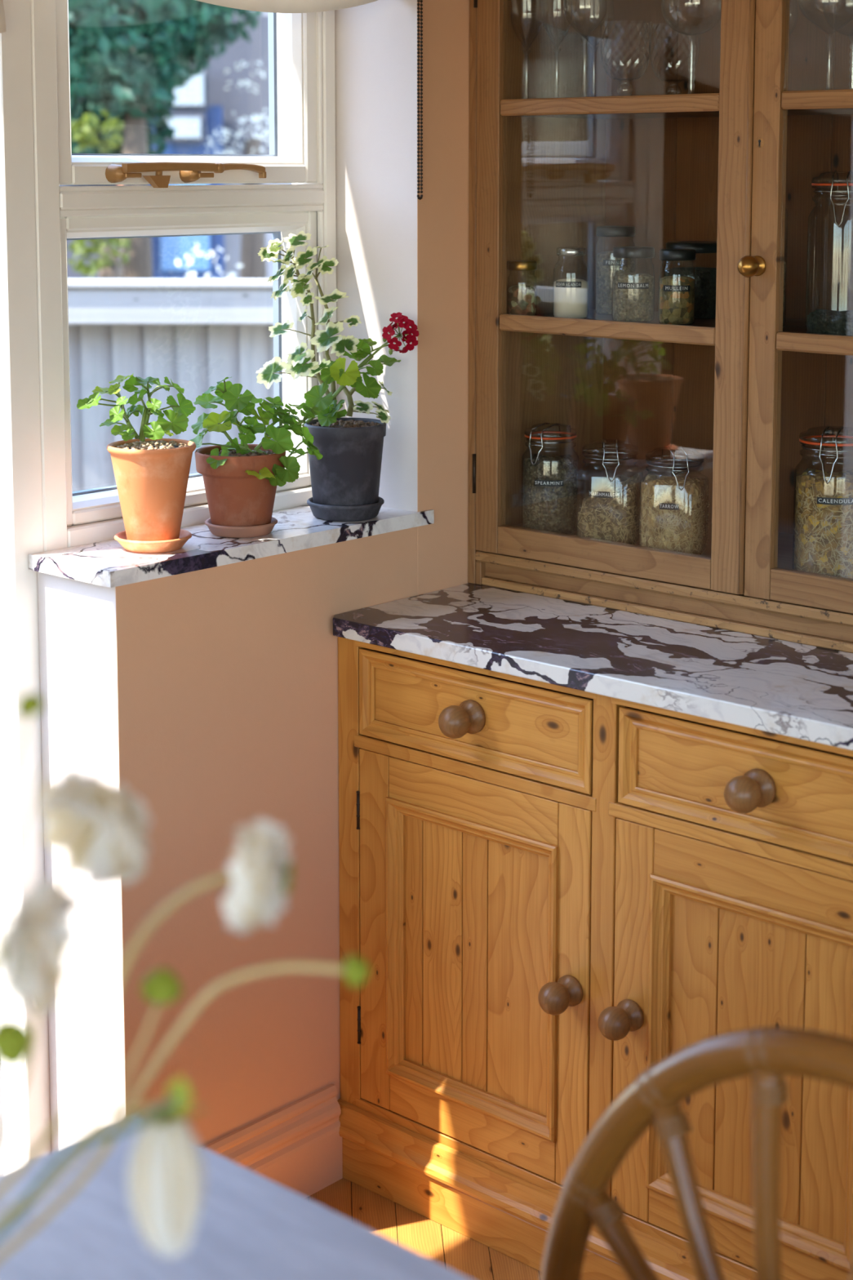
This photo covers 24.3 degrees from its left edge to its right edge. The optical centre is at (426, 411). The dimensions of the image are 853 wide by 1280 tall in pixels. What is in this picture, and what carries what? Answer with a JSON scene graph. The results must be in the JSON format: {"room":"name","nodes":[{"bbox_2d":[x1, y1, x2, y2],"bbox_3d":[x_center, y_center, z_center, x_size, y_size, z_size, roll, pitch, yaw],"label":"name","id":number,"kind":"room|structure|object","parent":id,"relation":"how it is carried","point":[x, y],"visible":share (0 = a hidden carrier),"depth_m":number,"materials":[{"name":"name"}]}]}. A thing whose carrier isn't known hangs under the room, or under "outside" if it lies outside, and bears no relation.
{"room":"kitchen","nodes":[
{"label":"kitchen","id":0,"kind":"room"},
{"bbox_2d":[106,438,195,541],"bbox_3d":[-0.393,0.119,2.837,0.127,0.145,0.127,6,9,42],"label":"pot","id":1,"kind":"object","parent":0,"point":[151,475],"depth_m":2.80,"materials":[{"name":"ceramic"}]},
{"bbox_2d":[195,444,285,526],"bbox_3d":[-0.278,0.117,2.958,0.135,0.119,0.135,6,9,42],"label":"pot","id":2,"kind":"object","parent":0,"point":[235,497],"depth_m":2.91,"materials":[{"name":"ceramic"}]},
{"bbox_2d":[37,0,469,1151],"bbox_3d":[-1.361,0.134,1.841,0.270,2.560,4.720,6,9,42],"label":"wall","id":3,"kind":"structure","parent":0,"point":[212,691],"depth_m":2.96,"materials":[{"name":"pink paint"}]},
{"bbox_2d":[0,0,5,32],"bbox_3d":[-1.094,-0.553,2.077,0.038,0.376,1.581,6,9,42],"label":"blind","id":4,"kind":"object","parent":3,"relation":"attached to","point":[2,23],"visible":1,"depth_m":2.67,"materials":[{"name":"fabric"}]},
{"bbox_2d":[0,0,51,1174],"bbox_3d":[-0.592,0.208,2.831,0.079,2.150,0.053,6,9,42],"label":"trim","id":5,"kind":"structure","parent":3,"relation":"attached to","point":[21,531],"depth_m":2.80,"materials":[{"name":"white paint"}]},
{"bbox_2d":[30,0,337,551],"bbox_3d":[-0.365,-0.343,2.999,0.112,1.076,0.597,6,9,42],"label":"window","id":6,"kind":"structure","parent":3,"relation":"in","point":[301,46],"depth_m":2.96,"materials":[{"name":"white paint"}]},
{"bbox_2d":[59,210,317,526],"bbox_3d":[-0.377,-0.080,3.051,0.070,0.447,0.524,6,9,42],"label":"light","id":7,"kind":"object","parent":6,"relation":"attached to","point":[100,506],"depth_m":3.02,"materials":[{"name":"clear glass"}]},
{"bbox_2d":[195,0,377,13],"bbox_3d":[-0.237,-0.913,2.817,0.038,0.680,0.575,6,9,42],"label":"blind","id":8,"kind":"object","parent":6,"relation":"attached to","point":[263,6],"visible":1,"depth_m":2.89,"materials":[{"name":"fabric"}]},
{"bbox_2d":[28,505,434,587],"bbox_3d":[-0.276,0.191,2.985,0.182,0.022,0.658,6,9,42],"label":"window sill","id":9,"kind":"structure","parent":3,"relation":"on","point":[107,563],"depth_m":2.86,"materials":[{"name":"white stone"}]},
{"bbox_2d":[114,528,191,553],"bbox_3d":[-0.393,0.187,2.846,0.111,0.020,0.111,6,9,42],"label":"saucer","id":10,"kind":"object","parent":9,"relation":"on","point":[161,546],"visible":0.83,"depth_m":2.81,"materials":[{"name":"ceramic"}]},
{"bbox_2d":[76,373,195,541],"bbox_3d":[-0.401,0.068,2.845,0.152,0.244,0.147,2,7,19],"label":"geranium","id":11,"kind":"object","parent":10,"relation":"on","point":[152,473],"visible":0.99,"depth_m":2.81,"materials":[{"name":"ceramic"}]},
{"bbox_2d":[204,516,277,537],"bbox_3d":[-0.278,0.173,2.964,0.109,0.019,0.109,6,9,42],"label":"saucer","id":12,"kind":"object","parent":9,"relation":"on","point":[250,531],"visible":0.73,"depth_m":2.92,"materials":[{"name":"ceramic"}]},
{"bbox_2d":[189,377,322,526],"bbox_3d":[-0.260,0.062,2.956,0.184,0.228,0.181,6,9,42],"label":"geranium","id":13,"kind":"object","parent":12,"relation":"on","point":[241,481],"visible":0.99,"depth_m":2.93,"materials":[{"name":"plant"}]},
{"bbox_2d":[306,496,384,521],"bbox_3d":[-0.127,0.151,3.104,0.121,0.026,0.121,6,9,42],"label":"saucer","id":14,"kind":"object","parent":9,"relation":"on","point":[322,512],"visible":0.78,"depth_m":3.06,"materials":[{"name":"grey ceramic"}]},
{"bbox_2d":[255,231,419,506],"bbox_3d":[-0.149,-0.060,3.084,0.263,0.439,0.128,2,7,15],"label":"geranium","id":15,"kind":"object","parent":14,"relation":"on","point":[348,473],"visible":0.96,"depth_m":3.06,"materials":[{"name":"green plant"}]},
{"bbox_2d":[202,1084,342,1197],"bbox_3d":[-0.278,1.150,2.958,0.021,0.150,0.413,6,9,42],"label":"baseboard","id":16,"kind":"structure","parent":3,"relation":"attached to","point":[297,1146],"depth_m":3.04,"materials":[{"name":"pink paint"}]},
{"bbox_2d":[417,0,422,199],"bbox_3d":[-0.010,-0.805,3.015,0.006,0.961,0.013,5,9,36],"label":"chain","id":17,"kind":"object","parent":3,"relation":"hanging from","point":[419,197],"visible":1,"depth_m":3.05,"materials":[{"name":"metal"}]},
{"bbox_2d":[304,417,386,506],"bbox_3d":[-0.127,0.088,3.097,0.128,0.142,0.128,6,9,42],"label":"pot","id":18,"kind":"object","parent":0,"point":[348,473],"depth_m":3.05,"materials":[{"name":"grey ceramic"}]},
{"bbox_2d":[306,1177,540,1279],"bbox_3d":[0.069,1.552,0.718,4.120,0.100,5.020,6,9,42],"label":"floor","id":19,"kind":"structure","parent":0,"point":[473,1260],"depth_m":2.95,"materials":[{"name":"wood"}]},
{"bbox_2d":[0,1115,471,1279],"bbox_3d":[-0.087,1.119,0.750,1.664,0.749,1.338,6,9,42],"label":"dining table","id":20,"kind":"object","parent":19,"relation":"on","point":[250,1226],"visible":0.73,"depth_m":1.54,"materials":[{"name":"white paint"}]},
{"bbox_3d":[-0.317,0.613,1.013,0.120,0.190,0.120,6,9,42],"label":"flower vase","id":21,"kind":"object","parent":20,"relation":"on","visible":0},
{"bbox_2d":[0,1018,31,1071],"bbox_3d":[-0.261,0.498,1.005,0.130,0.380,0.029,-2,7,-19],"label":"flower","id":22,"kind":"object","parent":21,"relation":"in","point":[15,1038],"visible":1,"depth_m":0.99,"materials":[{"name":"green plant"}]},
{"bbox_2d":[0,693,44,843],"bbox_3d":[-0.266,0.417,1.022,0.155,0.539,0.015,-3,8,-26],"label":"flower","id":23,"kind":"object","parent":21,"relation":"in","point":[29,704],"visible":1,"depth_m":1.02,"materials":[{"name":"plant"}]},
{"bbox_2d":[0,876,84,1017],"bbox_3d":[-0.242,0.461,1.026,0.138,0.450,0.070,0,7,1],"label":"flower","id":24,"kind":"object","parent":21,"relation":"in","point":[34,946],"visible":1,"depth_m":0.98,"materials":[{"name":"beige plant"}]},
{"bbox_2d":[0,690,89,976],"bbox_3d":[-0.247,0.415,1.026,0.158,0.540,0.008,-3,8,-21],"label":"flower","id":25,"kind":"object","parent":21,"relation":"in","point":[83,696],"visible":0.94,"depth_m":1.02,"materials":[{"name":"white plant"}]},
{"bbox_2d":[0,767,151,1137],"bbox_3d":[-0.242,0.436,1.057,0.197,0.492,0.068,-2,7,-19],"label":"flower","id":26,"kind":"object","parent":21,"relation":"in","point":[100,828],"visible":0.99,"depth_m":1.06,"materials":[{"name":"beige plant"}]},
{"bbox_2d":[0,1075,192,1238],"bbox_3d":[-0.221,0.509,0.996,0.212,0.361,0.012,0,7,0],"label":"flower","id":27,"kind":"object","parent":21,"relation":"in","point":[179,1098],"visible":1,"depth_m":0.98,"materials":[{"name":"green plant"}]},
{"bbox_2d":[11,967,183,1226],"bbox_3d":[-0.230,0.495,1.056,0.220,0.374,0.025,-4,8,-28],"label":"flower","id":28,"kind":"object","parent":21,"relation":"in","point":[161,986],"visible":0.98,"depth_m":1.07,"materials":[{"name":"green plant"}]},
{"bbox_2d":[0,1099,208,1258],"bbox_3d":[-0.224,0.517,1.018,0.229,0.341,0.049,0,7,1],"label":"flower","id":29,"kind":"object","parent":21,"relation":"in","point":[166,1181],"visible":0.93,"depth_m":0.99,"materials":[{"name":"beige plant"}]},
{"bbox_2d":[0,817,293,1196],"bbox_3d":[-0.207,0.453,1.066,0.286,0.456,0.063,-3,7,-20],"label":"flower","id":30,"kind":"object","parent":21,"relation":"in","point":[261,873],"visible":1,"depth_m":1.07,"materials":[{"name":"beige plant"}]},
{"bbox_2d":[0,951,369,1262],"bbox_3d":[-0.190,0.495,1.095,0.324,0.366,0.074,-4,8,-27],"label":"flower","id":31,"kind":"object","parent":21,"relation":"in","point":[355,970],"visible":0.98,"depth_m":1.12,"materials":[{"name":"green plant"}]},
{"bbox_2d":[337,636,852,1279],"bbox_3d":[0.445,0.786,2.964,1.028,0.871,0.724,6,9,42],"label":"base cabinet","id":32,"kind":"object","parent":19,"relation":"on","point":[550,894],"visible":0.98,"depth_m":2.77,"materials":[{"name":"brown wood"}]},
{"bbox_2d":[333,582,852,750],"bbox_3d":[0.482,0.338,2.914,1.074,0.028,0.704,6,9,42],"label":"countertop","id":33,"kind":"structure","parent":32,"relation":"on","point":[799,691],"depth_m":2.79,"materials":[{"name":"stone"}]},
{"bbox_2d":[467,0,852,653],"bbox_3d":[0.577,-0.285,2.933,1.090,1.205,0.399,6,9,42],"label":"cabinet","id":34,"kind":"object","parent":33,"relation":"on","point":[722,162],"visible":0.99,"depth_m":3.16,"materials":[{"name":"brown wood"}]},
{"bbox_2d":[507,260,537,315],"bbox_3d":[0.155,-0.198,3.204,0.047,0.090,0.047,6,9,42],"label":"storage jar","id":35,"kind":"object","parent":34,"relation":"on","point":[521,298],"visible":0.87,"depth_m":3.19,"materials":[{"name":"clear glass"}]},
{"bbox_2d":[511,0,543,93],"bbox_3d":[0.160,-0.592,3.159,0.052,0.206,0.052,6,9,42],"label":"wine glass","id":36,"kind":"object","parent":34,"relation":"on","point":[511,0],"visible":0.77,"depth_m":3.15,"materials":[{"name":"clear glass"}]},
{"bbox_2d":[511,0,543,48],"bbox_3d":[0.160,-0.635,3.154,0.052,0.120,0.052,6,9,42],"label":"bowl","id":37,"kind":"object","parent":36,"relation":"on","point":[511,0],"depth_m":3.15,"materials":[{"name":"clear glass"}]},
{"bbox_2d":[521,422,578,533],"bbox_3d":[0.202,0.107,3.228,0.093,0.179,0.094,-3,7,-20],"label":"jar","id":38,"kind":"object","parent":34,"relation":"on","point":[550,484],"visible":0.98,"depth_m":3.20,"materials":[{"name":"clear glass"}]},
{"bbox_2d":[542,0,572,94],"bbox_3d":[0.207,-0.592,3.146,0.048,0.208,0.048,6,9,42],"label":"wine glass","id":39,"kind":"object","parent":34,"relation":"on","point":[571,0],"visible":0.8,"depth_m":3.14,"materials":[{"name":"clear glass"}]},
{"bbox_2d":[542,0,572,44],"bbox_3d":[0.207,-0.635,3.140,0.048,0.120,0.048,6,9,42],"label":"bowl","id":40,"kind":"object","parent":39,"relation":"on","point":[571,0],"depth_m":3.14,"materials":[{"name":"clear glass"}]},
{"bbox_2d":[552,247,588,318],"bbox_3d":[0.231,-0.205,3.171,0.057,0.114,0.058,6,9,42],"label":"storage jar","id":41,"kind":"object","parent":34,"relation":"on","point":[570,295],"visible":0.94,"depth_m":3.15,"materials":[{"name":"clear glass"}]},
{"bbox_2d":[563,0,606,94],"bbox_3d":[0.248,-0.583,3.102,0.068,0.202,0.068,-2,7,-18],"label":"wine glass","id":42,"kind":"object","parent":34,"relation":"on","point":[564,0],"visible":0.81,"depth_m":3.10,"materials":[{"name":"clear glass"}]},
{"bbox_2d":[563,0,606,38],"bbox_3d":[0.248,-0.634,3.096,0.068,0.100,0.068,6,9,42],"label":"bowl","id":43,"kind":"object","parent":42,"relation":"on","point":[564,0],"depth_m":3.09,"materials":[{"name":"clear glass"}]},
{"bbox_2d":[574,0,613,53],"bbox_3d":[0.272,-0.593,3.212,0.064,0.195,0.064,-2,7,-17],"label":"wine glass","id":44,"kind":"object","parent":34,"relation":"on","point":[613,0],"visible":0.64,"depth_m":3.20,"materials":[{"name":"clear glass"}]},
{"bbox_2d":[576,439,643,544],"bbox_3d":[0.291,0.126,3.138,0.100,0.164,0.103,2,7,18],"label":"jar","id":45,"kind":"object","parent":34,"relation":"on","point":[611,513],"visible":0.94,"depth_m":3.10,"materials":[{"name":"clear glass"}]},
{"bbox_2d":[595,226,635,315],"bbox_3d":[0.312,-0.233,3.267,0.066,0.144,0.067,6,9,42],"label":"storage jar","id":46,"kind":"object","parent":34,"relation":"on","point":[604,270],"visible":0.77,"depth_m":3.24,"materials":[{"name":"clear glass"}]},
{"bbox_2d":[600,21,651,95],"bbox_3d":[0.308,-0.539,3.066,0.079,0.124,0.080,6,9,42],"label":"goblet","id":47,"kind":"object","parent":34,"relation":"on","point":[646,67],"visible":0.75,"depth_m":3.06,"materials":[{"name":"clear glass"}]},
{"bbox_2d":[611,246,654,322],"bbox_3d":[0.326,-0.200,3.118,0.067,0.116,0.068,6,9,42],"label":"storage jar","id":48,"kind":"object","parent":34,"relation":"on","point":[633,292],"visible":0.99,"depth_m":3.09,"materials":[{"name":"clear glass"}]},
{"bbox_2d":[514,511,795,569],"bbox_3d":[0.586,0.234,3.025,1.033,0.018,0.313,6,9,42],"label":"shelf","id":49,"kind":"object","parent":34,"relation":"attached to","point":[785,531],"depth_m":3.17,"materials":[{"name":"brown wood"}]},
{"bbox_2d":[534,308,807,333],"bbox_3d":[0.586,-0.115,2.982,1.033,0.016,0.313,6,9,42],"label":"shelf","id":50,"kind":"object","parent":34,"relation":"attached to","point":[796,318],"depth_m":3.18,"materials":[{"name":"brown wood"}]},
{"bbox_2d":[648,23,699,94],"bbox_3d":[0.390,-0.546,3.118,0.079,0.124,0.080,6,9,42],"label":"goblet","id":51,"kind":"object","parent":34,"relation":"on","point":[653,24],"visible":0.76,"depth_m":3.11,"materials":[{"name":"clear glass"}]},
{"bbox_2d":[639,446,710,555],"bbox_3d":[0.384,0.135,3.060,0.102,0.164,0.104,2,7,18],"label":"jar","id":52,"kind":"object","parent":34,"relation":"on","point":[674,517],"visible":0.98,"depth_m":3.02,"materials":[{"name":"clear glass"}]},
{"bbox_2d":[658,248,695,324],"bbox_3d":[0.387,-0.192,3.055,0.056,0.116,0.057,6,9,42],"label":"storage jar","id":53,"kind":"object","parent":34,"relation":"on","point":[677,293],"visible":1,"depth_m":3.04,"materials":[{"name":"clear glass"}]},
{"bbox_2d":[515,108,852,119],"bbox_3d":[0.586,-0.453,2.940,1.033,0.016,0.313,6,9,42],"label":"shelf","id":54,"kind":"object","parent":34,"relation":"attached to","point":[820,113],"depth_m":3.13,"materials":[{"name":"brown wood"}]},
{"bbox_2d":[663,240,716,319],"bbox_3d":[0.433,-0.212,3.194,0.100,0.122,0.100,6,9,42],"label":"storage jar","id":55,"kind":"object","parent":34,"relation":"on","point":[705,278],"visible":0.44,"depth_m":3.15,"materials":[{"name":"clear glass"}]},
{"bbox_2d":[661,0,720,93],"bbox_3d":[0.399,-0.560,2.976,0.094,0.187,0.094,6,9,42],"label":"glass","id":56,"kind":"object","parent":34,"relation":"on","point":[697,34],"visible":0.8,"depth_m":2.97,"materials":[{"name":"clear glass"}]},
{"bbox_2d":[661,0,720,35],"bbox_3d":[0.399,-0.609,2.970,0.094,0.089,0.094,6,9,42],"label":"bowl","id":57,"kind":"object","parent":56,"relation":"on","point":[697,34],"depth_m":2.97,"materials":[{"name":"clear glass"}]},
{"bbox_2d":[782,207,788,327],"bbox_3d":[0.493,-0.246,2.972,0.096,0.243,0.097,6,9,42],"label":"jar","id":58,"kind":"object","parent":34,"relation":"on","point":[784,323],"visible":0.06,"depth_m":2.96,"materials":[{"name":"clear glass"}]},
{"bbox_2d":[789,0,798,35],"bbox_3d":[0.518,-0.556,3.007,0.090,0.172,0.090,6,9,42],"label":"glass","id":59,"kind":"object","parent":34,"relation":"on","point":[796,0],"visible":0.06,"depth_m":2.99,"materials":[{"name":"clear glass"}]},
{"bbox_2d":[792,426,852,578],"bbox_3d":[0.588,0.131,2.864,0.112,0.221,0.113,6,9,42],"label":"jar","id":60,"kind":"object","parent":34,"relation":"on","point":[824,528],"visible":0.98,"depth_m":2.82,"materials":[{"name":"clear glass"}]},
{"bbox_2d":[798,0,852,88],"bbox_3d":[0.573,-0.540,2.812,0.090,0.188,0.090,6,9,42],"label":"glass","id":61,"kind":"object","parent":34,"relation":"on","point":[804,15],"visible":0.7,"depth_m":2.81,"materials":[{"name":"clear glass"}]},
{"bbox_2d":[798,0,852,34],"bbox_3d":[0.573,-0.584,2.806,0.090,0.100,0.090,6,9,42],"label":"bowl","id":62,"kind":"object","parent":61,"relation":"on","point":[804,15],"depth_m":2.81,"materials":[{"name":"clear glass"}]},
{"bbox_2d":[805,169,852,335],"bbox_3d":[0.597,-0.229,2.853,0.096,0.237,0.098,6,9,42],"label":"jar","id":63,"kind":"object","parent":34,"relation":"on","point":[820,321],"visible":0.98,"depth_m":2.83,"materials":[{"name":"clear glass"}]},
{"bbox_2d":[822,0,852,84],"bbox_3d":[0.627,-0.547,2.902,0.092,0.179,0.092,6,9,42],"label":"glass","id":64,"kind":"object","parent":34,"relation":"on","point":[831,26],"visible":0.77,"depth_m":2.90,"materials":[{"name":"clear glass"}]},
{"bbox_2d":[822,0,852,35],"bbox_3d":[0.627,-0.593,2.897,0.092,0.087,0.092,6,9,42],"label":"bowl","id":65,"kind":"object","parent":64,"relation":"on","point":[831,26],"depth_m":2.90,"materials":[{"name":"clear glass"}]},
{"bbox_2d":[539,1026,852,1279],"bbox_3d":[0.188,0.955,1.417,0.580,0.912,0.464,6,9,42],"label":"wooden chair","id":66,"kind":"object","parent":19,"relation":"on","point":[584,1201],"visible":1,"depth_m":1.61,"materials":[{"name":"wood"}]},
{"label":"outside","id":67,"kind":"structure","parent":0,"visible":0},
{"bbox_3d":[-1.065,0.713,9.565,22.000,0.200,25.000,6,9,42],"label":"ground","id":68,"kind":"structure","parent":67,"visible":0},
{"bbox_2d":[66,108,131,278],"bbox_3d":[-1.516,-0.352,9.093,0.327,2.046,0.437,-2,7,-16],"label":"shrub","id":69,"kind":"object","parent":68,"relation":"on","point":[108,264],"visible":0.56,"depth_m":8.92,"materials":[{"name":"green plant"}]},
{"bbox_2d":[68,0,262,278],"bbox_3d":[-1.377,-1.431,10.267,1.943,3.893,2.281,6,9,42],"label":"tree","id":70,"kind":"object","parent":68,"relation":"on","point":[113,69],"visible":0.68,"depth_m":9.20,"materials":[{"name":"green plant"}]},
{"bbox_2d":[67,278,274,491],"bbox_3d":[-0.861,0.309,6.149,2.952,1.437,0.246,0,7,0],"label":"fence","id":71,"kind":"object","parent":68,"relation":"on","point":[197,334],"visible":0.14,"depth_m":6.09,"materials":[{"name":"white wood"}]},
{"bbox_2d":[59,12,292,278],"bbox_3d":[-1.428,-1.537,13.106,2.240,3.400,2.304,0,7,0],"label":"house","id":72,"kind":"structure","parent":68,"relation":"on","point":[204,103],"depth_m":12.13,"materials":[{"name":"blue paint"}]},
{"bbox_2d":[175,60,269,278],"bbox_3d":[-0.935,-0.496,9.158,0.416,2.312,1.747,1,7,4],"label":"flowering shrub","id":73,"kind":"object","parent":68,"relation":"on","point":[251,265],"visible":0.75,"depth_m":9.61,"materials":[{"name":"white plant"}]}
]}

